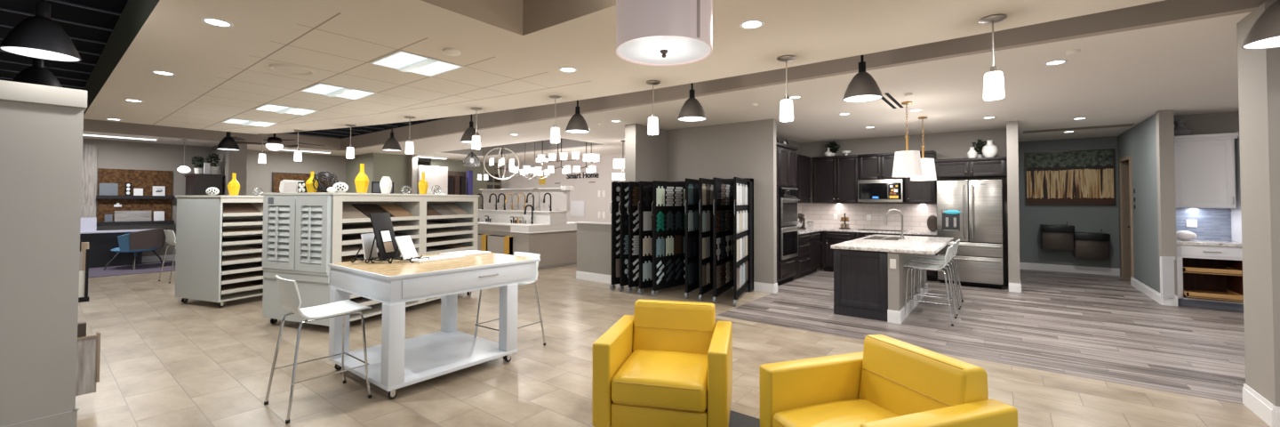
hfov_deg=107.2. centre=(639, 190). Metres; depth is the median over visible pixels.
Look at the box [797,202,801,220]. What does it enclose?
backsplash
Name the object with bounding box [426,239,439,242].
sample
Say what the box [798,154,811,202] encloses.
upper cabinet
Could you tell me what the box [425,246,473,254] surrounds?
shelf
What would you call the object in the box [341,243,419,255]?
shelf
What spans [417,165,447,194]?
display
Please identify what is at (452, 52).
smoke detector
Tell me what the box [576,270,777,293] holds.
baseboard
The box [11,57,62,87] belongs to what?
cone pendant
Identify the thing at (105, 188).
board
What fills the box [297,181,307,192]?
block
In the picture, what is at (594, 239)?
wall
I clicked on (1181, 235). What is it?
shell ornament
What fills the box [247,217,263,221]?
sample
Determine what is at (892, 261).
outlet
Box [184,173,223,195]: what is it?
dresser
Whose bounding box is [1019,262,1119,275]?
baseboard
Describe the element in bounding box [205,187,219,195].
oval
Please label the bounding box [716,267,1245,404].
floor
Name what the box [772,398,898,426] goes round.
seat cushion
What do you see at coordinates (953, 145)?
wall
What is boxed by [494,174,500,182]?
swatch
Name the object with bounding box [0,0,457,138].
ceiling
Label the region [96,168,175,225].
cork board
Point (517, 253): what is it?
bar stool
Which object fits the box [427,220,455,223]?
sample
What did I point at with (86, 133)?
strip light
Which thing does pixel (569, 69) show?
recessed light
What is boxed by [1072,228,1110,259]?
fountain
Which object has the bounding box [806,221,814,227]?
glass jar
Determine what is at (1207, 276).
base cabinet
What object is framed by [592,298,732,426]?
armchair
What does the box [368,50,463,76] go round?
recessed light
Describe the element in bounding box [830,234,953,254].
countertop
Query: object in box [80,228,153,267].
desk
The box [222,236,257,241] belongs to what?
sample
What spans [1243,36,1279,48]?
diffuser
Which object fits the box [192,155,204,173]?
potted plant
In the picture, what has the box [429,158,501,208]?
wall
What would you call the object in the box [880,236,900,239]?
basin
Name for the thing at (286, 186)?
box
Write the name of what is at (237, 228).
sample
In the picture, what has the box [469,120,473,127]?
socket
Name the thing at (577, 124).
cone pendant
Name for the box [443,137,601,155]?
trim
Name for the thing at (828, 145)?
potted plant
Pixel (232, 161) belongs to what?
wall
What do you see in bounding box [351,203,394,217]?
sample
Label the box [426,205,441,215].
sample
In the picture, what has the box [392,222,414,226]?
sample
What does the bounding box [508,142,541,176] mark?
chandelier
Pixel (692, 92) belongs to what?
socket
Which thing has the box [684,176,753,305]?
rack
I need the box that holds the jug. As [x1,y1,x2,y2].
[1174,120,1192,135]
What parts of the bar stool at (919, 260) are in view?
leg, leg, leg, leg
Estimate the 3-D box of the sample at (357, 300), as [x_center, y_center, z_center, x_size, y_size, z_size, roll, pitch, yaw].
[-3.536,1.328,5.624,0.370,0.046,0.357,0,-1,21]
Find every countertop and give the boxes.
[477,220,576,226]
[798,226,936,234]
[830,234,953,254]
[1176,239,1241,247]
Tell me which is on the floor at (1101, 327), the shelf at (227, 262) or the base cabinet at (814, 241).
the base cabinet at (814, 241)
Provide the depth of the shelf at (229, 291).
6.73 m
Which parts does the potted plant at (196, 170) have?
pot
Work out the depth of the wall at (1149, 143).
7.49 m
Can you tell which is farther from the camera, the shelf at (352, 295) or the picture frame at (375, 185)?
the picture frame at (375, 185)
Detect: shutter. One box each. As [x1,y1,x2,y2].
[262,195,295,270]
[295,195,331,272]
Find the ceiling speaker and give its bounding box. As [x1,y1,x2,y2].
[268,63,313,75]
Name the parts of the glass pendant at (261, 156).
lamp shade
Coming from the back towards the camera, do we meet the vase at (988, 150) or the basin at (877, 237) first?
the vase at (988, 150)
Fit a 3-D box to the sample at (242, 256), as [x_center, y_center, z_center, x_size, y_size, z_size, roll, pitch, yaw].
[-5.879,0.979,6.824,0.370,0.046,0.479,0,-1,21]
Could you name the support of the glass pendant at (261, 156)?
hanging from the ceiling at (513, 52)
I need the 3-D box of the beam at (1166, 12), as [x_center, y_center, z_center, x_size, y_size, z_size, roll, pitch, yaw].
[0.284,-1.378,6.448,21.400,0.321,0.100,-1,-2,38]
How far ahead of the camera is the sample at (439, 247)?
7.06 m
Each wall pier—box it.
[624,123,666,181]
[1006,120,1020,284]
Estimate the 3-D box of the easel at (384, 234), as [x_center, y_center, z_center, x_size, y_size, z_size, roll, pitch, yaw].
[-2.331,0.430,4.326,0.259,0.448,0.270,0,-1,6]
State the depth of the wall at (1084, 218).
10.18 m
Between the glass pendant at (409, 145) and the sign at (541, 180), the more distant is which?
the sign at (541, 180)
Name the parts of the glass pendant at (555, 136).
lamp shade, stem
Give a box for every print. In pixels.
[373,182,380,191]
[889,184,898,198]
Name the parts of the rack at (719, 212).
frame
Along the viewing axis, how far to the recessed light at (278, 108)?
6.53 m
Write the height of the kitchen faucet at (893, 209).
0.475 m
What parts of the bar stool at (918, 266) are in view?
leg, leg, leg, leg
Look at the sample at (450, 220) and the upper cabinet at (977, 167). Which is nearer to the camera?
the sample at (450, 220)
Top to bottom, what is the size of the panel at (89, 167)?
2.708 m
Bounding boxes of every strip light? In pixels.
[82,131,157,140]
[280,147,331,153]
[415,154,447,159]
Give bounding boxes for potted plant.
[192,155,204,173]
[205,152,221,174]
[824,140,839,155]
[971,138,986,157]
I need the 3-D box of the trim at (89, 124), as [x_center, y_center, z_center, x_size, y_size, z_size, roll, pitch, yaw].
[-11.373,-1.358,8.941,0.100,0.321,10.200,-1,-2,38]
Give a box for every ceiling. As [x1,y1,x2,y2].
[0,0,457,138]
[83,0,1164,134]
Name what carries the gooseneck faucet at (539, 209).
on the backsplash at (560, 196)
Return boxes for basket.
[240,120,256,125]
[276,107,296,112]
[324,88,351,96]
[397,58,437,71]
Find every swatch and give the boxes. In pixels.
[487,173,493,182]
[487,184,493,189]
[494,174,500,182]
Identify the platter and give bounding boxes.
[927,215,936,231]
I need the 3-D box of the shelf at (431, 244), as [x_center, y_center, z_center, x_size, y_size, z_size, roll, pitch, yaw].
[-3.000,0.763,7.079,0.438,0.048,0.961,0,-1,21]
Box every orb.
[252,187,263,195]
[312,170,338,191]
[400,185,411,193]
[431,184,441,194]
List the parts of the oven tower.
door, door, crown, drawer, door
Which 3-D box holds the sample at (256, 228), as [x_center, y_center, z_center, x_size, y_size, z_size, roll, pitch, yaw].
[-5.712,0.587,7.273,0.370,0.046,0.429,0,-1,21]
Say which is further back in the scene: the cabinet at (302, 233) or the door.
the door
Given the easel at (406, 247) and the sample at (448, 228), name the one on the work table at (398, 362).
the easel at (406, 247)
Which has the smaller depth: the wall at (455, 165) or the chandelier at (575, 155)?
the chandelier at (575, 155)
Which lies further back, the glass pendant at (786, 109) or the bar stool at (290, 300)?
the glass pendant at (786, 109)
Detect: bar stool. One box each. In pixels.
[158,229,175,283]
[264,274,371,423]
[473,251,545,359]
[903,245,956,326]
[911,241,960,315]
[917,238,963,307]
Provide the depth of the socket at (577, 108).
6.41 m
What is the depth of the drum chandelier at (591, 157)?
11.33 m
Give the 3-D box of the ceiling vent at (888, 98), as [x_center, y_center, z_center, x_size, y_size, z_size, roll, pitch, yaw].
[3.393,-1.208,6.381,0.180,0.007,1.200,-1,-2,38]
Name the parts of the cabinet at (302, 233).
tilt rod, tilt rod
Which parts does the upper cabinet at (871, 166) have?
door, crown, door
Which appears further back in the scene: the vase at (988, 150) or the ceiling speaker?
the vase at (988, 150)
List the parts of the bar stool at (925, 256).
leg, leg, leg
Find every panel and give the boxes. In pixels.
[80,144,97,217]
[80,216,96,231]
[570,200,584,216]
[1231,131,1241,242]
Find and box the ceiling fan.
[232,133,325,151]
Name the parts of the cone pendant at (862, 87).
lamp shade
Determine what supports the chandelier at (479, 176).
hanging from the ceiling at (89, 24)
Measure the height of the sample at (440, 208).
0.180 m
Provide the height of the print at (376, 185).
0.280 m
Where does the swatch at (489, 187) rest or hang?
attached to the wall at (455, 165)
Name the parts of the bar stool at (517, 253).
leg, leg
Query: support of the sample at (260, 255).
on the cabinet at (199, 224)
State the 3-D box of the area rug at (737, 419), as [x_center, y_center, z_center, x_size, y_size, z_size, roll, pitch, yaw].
[0.752,1.521,0.963,3.220,0.006,3.700,-1,-2,38]
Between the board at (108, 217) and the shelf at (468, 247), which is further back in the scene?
the board at (108, 217)
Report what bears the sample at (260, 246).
on the cabinet at (199, 224)
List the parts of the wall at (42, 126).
cornice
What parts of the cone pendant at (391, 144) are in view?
lamp shade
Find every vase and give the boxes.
[227,173,240,195]
[305,171,318,192]
[354,163,368,192]
[379,176,391,193]
[417,171,428,193]
[824,147,832,156]
[967,146,976,158]
[981,140,998,157]
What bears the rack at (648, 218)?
on the floor at (166, 361)
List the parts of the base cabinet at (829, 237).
door, drawer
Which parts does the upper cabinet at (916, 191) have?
crown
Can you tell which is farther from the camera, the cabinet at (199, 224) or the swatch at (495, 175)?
the swatch at (495, 175)
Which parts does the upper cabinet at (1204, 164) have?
crown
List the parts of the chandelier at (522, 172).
stem, arm, lamp shade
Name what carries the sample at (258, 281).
on the cabinet at (199, 224)
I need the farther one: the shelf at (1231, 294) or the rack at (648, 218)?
the rack at (648, 218)
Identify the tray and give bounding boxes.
[402,254,464,263]
[440,249,491,255]
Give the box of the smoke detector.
[442,48,461,55]
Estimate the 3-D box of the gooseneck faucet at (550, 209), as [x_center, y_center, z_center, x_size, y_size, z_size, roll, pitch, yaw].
[-2.107,0.253,10.669,0.098,0.417,0.237,-1,-2,43]
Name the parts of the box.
panel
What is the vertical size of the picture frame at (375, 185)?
0.340 m
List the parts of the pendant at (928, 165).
stem, lamp shade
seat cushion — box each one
[110,247,151,252]
[611,349,707,412]
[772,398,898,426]
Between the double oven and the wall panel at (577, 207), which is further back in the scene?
the wall panel at (577, 207)
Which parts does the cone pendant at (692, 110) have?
lamp shade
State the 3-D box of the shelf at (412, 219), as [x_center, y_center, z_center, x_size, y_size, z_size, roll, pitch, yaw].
[-3.410,0.360,5.997,0.438,0.048,1.120,0,-1,21]
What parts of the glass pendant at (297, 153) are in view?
lamp shade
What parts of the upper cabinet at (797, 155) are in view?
door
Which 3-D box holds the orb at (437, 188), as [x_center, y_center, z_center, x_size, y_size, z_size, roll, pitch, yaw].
[-3.077,-0.008,7.137,0.145,0.145,0.139,-1,-2,38]
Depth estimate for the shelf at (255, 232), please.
6.78 m
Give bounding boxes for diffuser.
[0,46,79,61]
[217,148,239,150]
[382,149,400,151]
[566,129,588,133]
[617,35,710,63]
[678,116,705,120]
[843,95,881,102]
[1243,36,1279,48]
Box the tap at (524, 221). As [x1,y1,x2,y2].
[519,216,527,223]
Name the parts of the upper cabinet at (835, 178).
door, crown, door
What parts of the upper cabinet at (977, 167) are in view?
door, crown, door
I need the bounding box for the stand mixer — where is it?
[796,213,806,229]
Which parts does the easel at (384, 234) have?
opening panel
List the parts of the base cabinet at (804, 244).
drawer, drawer, drawer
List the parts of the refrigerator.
lever, fridge door, handle, drawer, drawer, handle, handle, handle, fridge door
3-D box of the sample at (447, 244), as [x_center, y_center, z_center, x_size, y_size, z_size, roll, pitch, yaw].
[-2.887,0.864,7.350,0.370,0.046,0.254,0,-1,21]
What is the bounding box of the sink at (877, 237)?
[863,235,900,239]
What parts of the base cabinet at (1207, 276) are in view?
door, drawer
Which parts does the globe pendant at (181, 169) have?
globe, stem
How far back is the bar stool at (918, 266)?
6.04 m
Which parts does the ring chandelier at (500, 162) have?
arm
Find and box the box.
[279,179,303,192]
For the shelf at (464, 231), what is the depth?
6.96 m
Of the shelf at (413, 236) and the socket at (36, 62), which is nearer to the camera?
the socket at (36, 62)
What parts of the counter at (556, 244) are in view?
drawer, drawer, drawer, drawer, cove moulding, trim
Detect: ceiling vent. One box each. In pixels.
[880,91,905,109]
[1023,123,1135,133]
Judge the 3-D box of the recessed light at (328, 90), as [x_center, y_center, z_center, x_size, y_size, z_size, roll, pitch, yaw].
[-3.478,-1.132,5.449,0.590,0.020,0.590,-1,-2,38]
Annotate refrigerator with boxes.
[936,179,1003,288]
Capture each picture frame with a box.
[371,181,381,192]
[389,182,393,193]
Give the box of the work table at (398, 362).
[328,252,540,399]
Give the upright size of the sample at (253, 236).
0.046 m
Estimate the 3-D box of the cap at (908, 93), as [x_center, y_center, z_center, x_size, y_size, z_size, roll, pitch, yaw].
[3.372,-1.206,5.929,0.090,0.030,0.090,-1,-2,38]
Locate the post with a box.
[466,169,472,194]
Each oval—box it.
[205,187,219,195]
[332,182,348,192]
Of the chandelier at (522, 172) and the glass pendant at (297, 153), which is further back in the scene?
the chandelier at (522, 172)
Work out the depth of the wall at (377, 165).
14.01 m
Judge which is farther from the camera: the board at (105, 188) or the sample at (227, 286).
the board at (105, 188)
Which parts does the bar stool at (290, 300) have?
leg, leg, leg, leg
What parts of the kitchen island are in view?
kick panel, panel, baseboard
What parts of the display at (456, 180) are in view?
sample door, sample door, sample door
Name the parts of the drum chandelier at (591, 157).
lamp shade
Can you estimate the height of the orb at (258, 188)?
0.126 m
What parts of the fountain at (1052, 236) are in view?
panel, apron panel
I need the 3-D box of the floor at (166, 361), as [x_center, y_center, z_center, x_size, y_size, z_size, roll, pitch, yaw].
[-1.823,1.646,5.791,24.000,0.050,17.000,-1,-2,38]
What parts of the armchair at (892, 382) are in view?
arm, backrest, arm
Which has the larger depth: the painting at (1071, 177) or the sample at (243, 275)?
the painting at (1071, 177)
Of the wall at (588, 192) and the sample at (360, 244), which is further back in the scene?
the wall at (588, 192)
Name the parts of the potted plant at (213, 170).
pot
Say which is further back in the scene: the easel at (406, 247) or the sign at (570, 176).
the sign at (570, 176)
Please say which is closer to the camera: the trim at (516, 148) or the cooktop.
the cooktop
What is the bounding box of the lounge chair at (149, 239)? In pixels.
[103,228,167,270]
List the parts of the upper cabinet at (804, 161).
crown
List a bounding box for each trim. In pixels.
[83,118,340,150]
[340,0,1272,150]
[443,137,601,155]
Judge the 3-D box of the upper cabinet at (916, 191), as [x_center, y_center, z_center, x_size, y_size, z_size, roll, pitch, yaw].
[5.553,-0.257,9.352,0.510,1.015,0.402,-1,-2,38]
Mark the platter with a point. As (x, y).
(932, 220)
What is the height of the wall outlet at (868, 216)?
0.120 m
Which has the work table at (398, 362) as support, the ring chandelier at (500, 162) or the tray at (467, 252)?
the tray at (467, 252)
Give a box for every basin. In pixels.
[863,235,887,239]
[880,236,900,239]
[1040,224,1074,232]
[1073,231,1110,240]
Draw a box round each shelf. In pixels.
[220,275,263,284]
[220,284,263,294]
[221,239,262,245]
[221,248,262,255]
[221,257,262,264]
[221,266,262,274]
[222,212,263,215]
[222,221,263,225]
[222,230,262,235]
[328,329,517,391]
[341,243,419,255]
[342,216,419,223]
[342,224,419,233]
[342,234,419,245]
[350,293,360,298]
[359,299,379,305]
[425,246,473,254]
[426,214,473,218]
[426,222,473,228]
[426,230,473,237]
[426,238,473,246]
[1182,266,1242,275]
[1183,288,1243,301]
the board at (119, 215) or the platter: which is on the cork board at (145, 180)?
the board at (119, 215)
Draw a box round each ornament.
[113,202,121,207]
[326,186,336,191]
[1176,230,1196,239]
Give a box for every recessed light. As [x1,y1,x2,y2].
[123,98,143,102]
[150,70,175,75]
[200,16,233,27]
[221,118,277,127]
[253,103,319,115]
[300,82,376,99]
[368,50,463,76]
[558,66,577,72]
[738,19,764,29]
[788,95,802,98]
[908,109,922,111]
[1043,59,1068,65]
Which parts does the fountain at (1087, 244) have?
panel, apron panel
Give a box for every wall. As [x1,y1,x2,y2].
[0,80,87,426]
[82,137,429,255]
[211,143,247,195]
[345,152,407,193]
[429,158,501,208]
[501,153,624,222]
[575,221,611,274]
[666,118,776,283]
[776,136,800,154]
[800,128,1007,283]
[1017,136,1119,268]
[1117,109,1177,295]
[1173,111,1239,135]
[1236,0,1279,406]
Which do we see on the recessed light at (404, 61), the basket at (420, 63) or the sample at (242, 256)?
the basket at (420, 63)
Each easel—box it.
[350,232,382,263]
[364,212,402,263]
[390,235,422,263]
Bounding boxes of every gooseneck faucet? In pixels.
[477,193,483,209]
[488,192,496,209]
[496,192,505,209]
[504,192,513,209]
[511,192,519,209]
[517,192,525,210]
[523,204,533,223]
[525,192,534,210]
[530,187,540,210]
[543,192,551,210]
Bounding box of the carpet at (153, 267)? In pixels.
[88,260,175,277]
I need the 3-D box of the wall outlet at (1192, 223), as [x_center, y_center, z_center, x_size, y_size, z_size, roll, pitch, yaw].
[8.484,0.506,7.260,0.110,0.115,0.012,-1,-2,38]
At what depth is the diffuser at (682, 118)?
5.41 m
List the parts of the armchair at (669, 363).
arm, panel, backrest, arm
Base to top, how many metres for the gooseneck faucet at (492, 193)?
0.417 m
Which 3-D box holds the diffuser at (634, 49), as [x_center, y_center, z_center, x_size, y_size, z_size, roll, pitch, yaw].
[0.127,-0.742,2.500,0.496,0.005,0.496,-1,-2,38]
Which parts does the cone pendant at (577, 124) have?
lamp shade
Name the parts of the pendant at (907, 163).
stem, chain, lamp shade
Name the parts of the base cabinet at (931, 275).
drawer, door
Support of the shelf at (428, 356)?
attached to the work table at (398, 362)
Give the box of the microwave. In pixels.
[857,178,904,201]
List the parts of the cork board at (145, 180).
photo strip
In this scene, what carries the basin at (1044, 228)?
in the fountain at (1052, 236)
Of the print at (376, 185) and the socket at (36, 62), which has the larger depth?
the print at (376, 185)
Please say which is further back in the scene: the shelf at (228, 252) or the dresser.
the dresser
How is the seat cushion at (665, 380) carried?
on the armchair at (669, 363)
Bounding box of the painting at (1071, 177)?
[1024,148,1115,205]
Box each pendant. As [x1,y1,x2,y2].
[0,0,81,62]
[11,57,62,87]
[176,138,190,172]
[216,131,239,150]
[257,133,267,163]
[293,129,303,160]
[345,124,356,158]
[382,123,401,151]
[404,116,415,153]
[460,114,481,143]
[463,152,479,167]
[471,107,482,149]
[549,95,561,143]
[565,100,590,133]
[616,0,712,65]
[646,80,660,135]
[677,82,706,121]
[776,55,795,121]
[842,55,882,102]
[892,101,922,176]
[910,116,936,180]
[978,14,1007,100]
[1240,0,1279,49]
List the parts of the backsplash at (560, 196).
panel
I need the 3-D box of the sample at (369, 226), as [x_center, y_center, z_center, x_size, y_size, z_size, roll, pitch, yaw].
[-3.402,0.454,5.992,0.370,0.046,0.357,0,-1,21]
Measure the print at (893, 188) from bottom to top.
0.260 m
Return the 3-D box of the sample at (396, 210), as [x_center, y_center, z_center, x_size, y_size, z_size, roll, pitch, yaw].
[-3.258,0.269,6.314,0.336,0.180,0.307,0,-1,21]
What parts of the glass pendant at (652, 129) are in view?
lamp shade, stem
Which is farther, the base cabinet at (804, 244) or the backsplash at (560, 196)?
the backsplash at (560, 196)
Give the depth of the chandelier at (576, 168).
11.60 m
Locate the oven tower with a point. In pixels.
(786, 155)
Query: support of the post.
on the floor at (166, 361)
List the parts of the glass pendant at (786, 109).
stem, lamp shade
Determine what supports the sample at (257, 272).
on the cabinet at (199, 224)
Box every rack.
[78,240,89,302]
[609,180,685,295]
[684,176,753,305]
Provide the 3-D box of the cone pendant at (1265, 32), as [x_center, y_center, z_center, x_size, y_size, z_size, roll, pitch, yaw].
[3.754,-1.240,2.742,0.336,0.740,0.336,-1,-2,38]
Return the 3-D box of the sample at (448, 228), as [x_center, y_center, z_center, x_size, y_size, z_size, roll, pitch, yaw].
[-2.886,0.612,7.356,0.370,0.046,0.254,0,-1,21]
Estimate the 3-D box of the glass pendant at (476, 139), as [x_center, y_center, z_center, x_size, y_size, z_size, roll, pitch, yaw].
[-2.224,-0.842,6.413,0.156,0.550,0.156,-1,-2,38]
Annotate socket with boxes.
[32,57,44,67]
[34,1,50,18]
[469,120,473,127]
[575,106,580,113]
[688,89,695,97]
[858,61,865,72]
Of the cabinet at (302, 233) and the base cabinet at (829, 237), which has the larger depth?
the base cabinet at (829, 237)
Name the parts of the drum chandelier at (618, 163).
lamp shade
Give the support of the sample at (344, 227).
on the cabinet at (302, 233)
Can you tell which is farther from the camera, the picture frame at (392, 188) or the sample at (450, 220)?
the picture frame at (392, 188)
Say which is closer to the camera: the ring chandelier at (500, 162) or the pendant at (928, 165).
the pendant at (928, 165)
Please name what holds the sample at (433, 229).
on the cabinet at (302, 233)
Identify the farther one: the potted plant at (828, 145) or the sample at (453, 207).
the potted plant at (828, 145)
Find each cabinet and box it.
[174,195,263,307]
[262,192,479,326]
[792,232,809,279]
[796,153,799,202]
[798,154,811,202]
[805,231,822,275]
[811,154,863,202]
[822,230,855,271]
[855,232,911,239]
[858,152,904,179]
[904,150,936,203]
[911,233,938,280]
[934,156,1006,178]
[1160,244,1243,311]
[1174,132,1239,207]
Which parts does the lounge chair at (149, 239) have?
leg, leg, leg, panel, leg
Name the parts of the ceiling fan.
blade, blade, lamp shade, blade, blade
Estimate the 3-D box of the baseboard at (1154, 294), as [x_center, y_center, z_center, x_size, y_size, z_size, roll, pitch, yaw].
[8.359,1.618,7.712,0.166,0.150,2.116,-1,-2,38]
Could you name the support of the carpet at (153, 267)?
on the floor at (166, 361)
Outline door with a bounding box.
[1119,155,1134,278]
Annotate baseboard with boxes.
[141,254,175,262]
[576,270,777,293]
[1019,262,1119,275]
[1130,276,1177,305]
[1242,383,1279,426]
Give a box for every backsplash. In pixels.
[478,185,573,223]
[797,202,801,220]
[801,202,936,231]
[1176,208,1231,240]
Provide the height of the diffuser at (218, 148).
0.005 m
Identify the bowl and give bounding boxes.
[796,220,802,227]
[841,150,850,155]
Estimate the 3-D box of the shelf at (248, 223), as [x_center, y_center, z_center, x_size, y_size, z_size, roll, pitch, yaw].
[-5.799,0.480,7.070,0.438,0.048,0.990,0,-1,21]
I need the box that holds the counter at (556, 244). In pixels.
[477,220,576,269]
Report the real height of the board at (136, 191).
0.171 m
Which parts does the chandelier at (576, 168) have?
lamp shade, lamp shade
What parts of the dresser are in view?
door panel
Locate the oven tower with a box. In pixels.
[776,141,798,285]
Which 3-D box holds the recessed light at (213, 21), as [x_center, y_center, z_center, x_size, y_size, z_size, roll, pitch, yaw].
[-2.981,-1.183,3.329,0.180,0.006,0.180,-1,-2,38]
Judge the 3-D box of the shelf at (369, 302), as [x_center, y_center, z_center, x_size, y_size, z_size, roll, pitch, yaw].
[-3.413,1.368,5.976,0.438,0.048,1.120,0,-1,21]
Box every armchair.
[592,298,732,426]
[759,334,1017,426]
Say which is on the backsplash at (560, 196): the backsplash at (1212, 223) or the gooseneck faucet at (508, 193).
the gooseneck faucet at (508, 193)
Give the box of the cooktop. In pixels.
[857,228,906,231]
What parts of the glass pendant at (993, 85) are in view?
stem, lamp shade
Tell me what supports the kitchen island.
on the floor at (1101, 327)
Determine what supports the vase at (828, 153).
on the upper cabinet at (835, 178)
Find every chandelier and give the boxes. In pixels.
[477,146,487,180]
[483,144,519,179]
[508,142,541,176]
[520,141,549,178]
[536,140,548,165]
[537,143,579,162]
[547,138,570,173]
[573,141,596,172]
[583,142,599,164]
[611,140,624,179]
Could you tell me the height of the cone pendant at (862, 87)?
0.740 m
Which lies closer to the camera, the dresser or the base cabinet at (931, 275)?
the base cabinet at (931, 275)
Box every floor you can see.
[75,264,1270,426]
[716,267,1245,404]
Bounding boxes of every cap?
[904,92,912,95]
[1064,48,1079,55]
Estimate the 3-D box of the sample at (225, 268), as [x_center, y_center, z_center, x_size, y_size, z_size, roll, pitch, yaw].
[-5.880,1.113,6.821,0.370,0.046,0.479,0,-1,21]
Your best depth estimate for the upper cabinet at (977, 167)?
8.57 m
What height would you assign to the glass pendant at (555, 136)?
0.550 m
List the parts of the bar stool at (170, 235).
leg, leg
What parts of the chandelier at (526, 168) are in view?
lamp shade, arm, lamp shade, lamp shade, lamp shade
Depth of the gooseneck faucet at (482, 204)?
12.31 m
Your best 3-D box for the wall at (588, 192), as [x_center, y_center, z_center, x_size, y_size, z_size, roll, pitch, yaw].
[-0.854,0.375,14.108,10.800,2.860,0.100,-1,-2,38]
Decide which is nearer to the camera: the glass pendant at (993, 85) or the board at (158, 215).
the glass pendant at (993, 85)
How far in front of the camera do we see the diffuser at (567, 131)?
6.41 m
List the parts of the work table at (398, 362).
leg, leg, leg, drawer, leg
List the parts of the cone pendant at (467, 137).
lamp shade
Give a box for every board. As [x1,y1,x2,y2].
[75,330,100,395]
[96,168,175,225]
[99,183,118,195]
[104,214,112,222]
[114,210,151,221]
[133,188,143,195]
[152,185,165,195]
[153,210,164,220]
[272,172,334,192]
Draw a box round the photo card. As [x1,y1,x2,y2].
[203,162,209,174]
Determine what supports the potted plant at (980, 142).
on the upper cabinet at (977, 167)
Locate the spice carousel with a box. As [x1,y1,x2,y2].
[839,213,850,229]
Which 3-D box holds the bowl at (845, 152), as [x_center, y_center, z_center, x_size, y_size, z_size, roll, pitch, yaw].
[4.432,-0.801,10.143,0.176,0.100,0.180,-1,-2,38]
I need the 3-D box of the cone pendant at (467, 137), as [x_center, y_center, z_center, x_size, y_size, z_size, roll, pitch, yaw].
[-2.730,-1.151,7.646,0.336,0.740,0.336,-1,-2,38]
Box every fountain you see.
[1040,220,1074,250]
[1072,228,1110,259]
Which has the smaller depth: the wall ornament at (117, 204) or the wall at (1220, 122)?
the wall at (1220, 122)
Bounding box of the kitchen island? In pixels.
[830,234,953,323]
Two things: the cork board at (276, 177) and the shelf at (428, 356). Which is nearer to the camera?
the shelf at (428, 356)
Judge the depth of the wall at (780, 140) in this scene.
10.63 m
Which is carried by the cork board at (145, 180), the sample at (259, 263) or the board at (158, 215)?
the board at (158, 215)
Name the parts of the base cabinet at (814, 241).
drawer, door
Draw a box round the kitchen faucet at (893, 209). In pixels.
[883,208,903,239]
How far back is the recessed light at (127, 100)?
5.97 m
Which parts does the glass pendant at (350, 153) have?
lamp shade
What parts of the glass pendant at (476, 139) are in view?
stem, lamp shade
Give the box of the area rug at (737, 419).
[728,409,759,426]
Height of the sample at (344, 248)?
0.046 m
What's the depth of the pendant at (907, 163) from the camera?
6.32 m
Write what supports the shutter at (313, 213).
hanging from the cabinet at (302, 233)
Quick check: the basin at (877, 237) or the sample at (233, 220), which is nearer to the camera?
the sample at (233, 220)
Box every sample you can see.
[77,321,86,336]
[220,281,259,290]
[221,245,259,251]
[221,254,258,261]
[221,263,257,271]
[221,272,257,280]
[222,202,260,213]
[222,218,257,222]
[222,227,256,231]
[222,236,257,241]
[244,270,263,275]
[244,279,263,284]
[245,252,262,257]
[245,261,262,266]
[246,226,263,230]
[246,235,262,239]
[246,244,262,248]
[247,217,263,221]
[249,202,263,212]
[341,245,362,251]
[341,255,359,262]
[342,203,368,218]
[342,224,367,229]
[342,234,361,240]
[348,253,379,258]
[350,224,372,228]
[350,243,377,247]
[350,297,367,303]
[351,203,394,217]
[355,296,372,301]
[377,203,414,216]
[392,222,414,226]
[394,232,411,236]
[426,203,456,215]
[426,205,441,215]
[426,228,454,231]
[426,230,441,233]
[426,236,456,240]
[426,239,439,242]
[426,245,455,249]
[426,247,438,251]
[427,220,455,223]
[439,243,466,247]
[440,235,466,239]
[441,203,469,214]
[441,227,467,231]
[442,219,467,223]
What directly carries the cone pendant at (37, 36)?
hanging from the ceiling at (89, 24)
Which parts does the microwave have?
glass, control panel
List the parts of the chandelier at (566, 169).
lamp shade, lamp shade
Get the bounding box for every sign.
[539,176,545,183]
[566,171,599,178]
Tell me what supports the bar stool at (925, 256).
on the floor at (1101, 327)
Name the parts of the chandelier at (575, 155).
lamp shade, lamp shade, lamp shade, lamp shade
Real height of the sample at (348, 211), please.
0.180 m
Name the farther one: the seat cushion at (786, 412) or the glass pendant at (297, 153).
the glass pendant at (297, 153)
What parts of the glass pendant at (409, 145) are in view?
lamp shade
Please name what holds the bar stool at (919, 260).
on the floor at (1101, 327)
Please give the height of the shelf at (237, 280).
0.048 m
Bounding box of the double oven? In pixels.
[778,186,799,260]
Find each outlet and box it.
[866,214,871,220]
[889,258,895,268]
[1185,219,1197,227]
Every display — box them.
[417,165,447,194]
[447,170,465,194]
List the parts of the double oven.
control panel, oven door, oven door, glass, glass, handle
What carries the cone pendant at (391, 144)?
hanging from the ceiling at (89, 24)
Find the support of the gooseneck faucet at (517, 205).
on the backsplash at (560, 196)

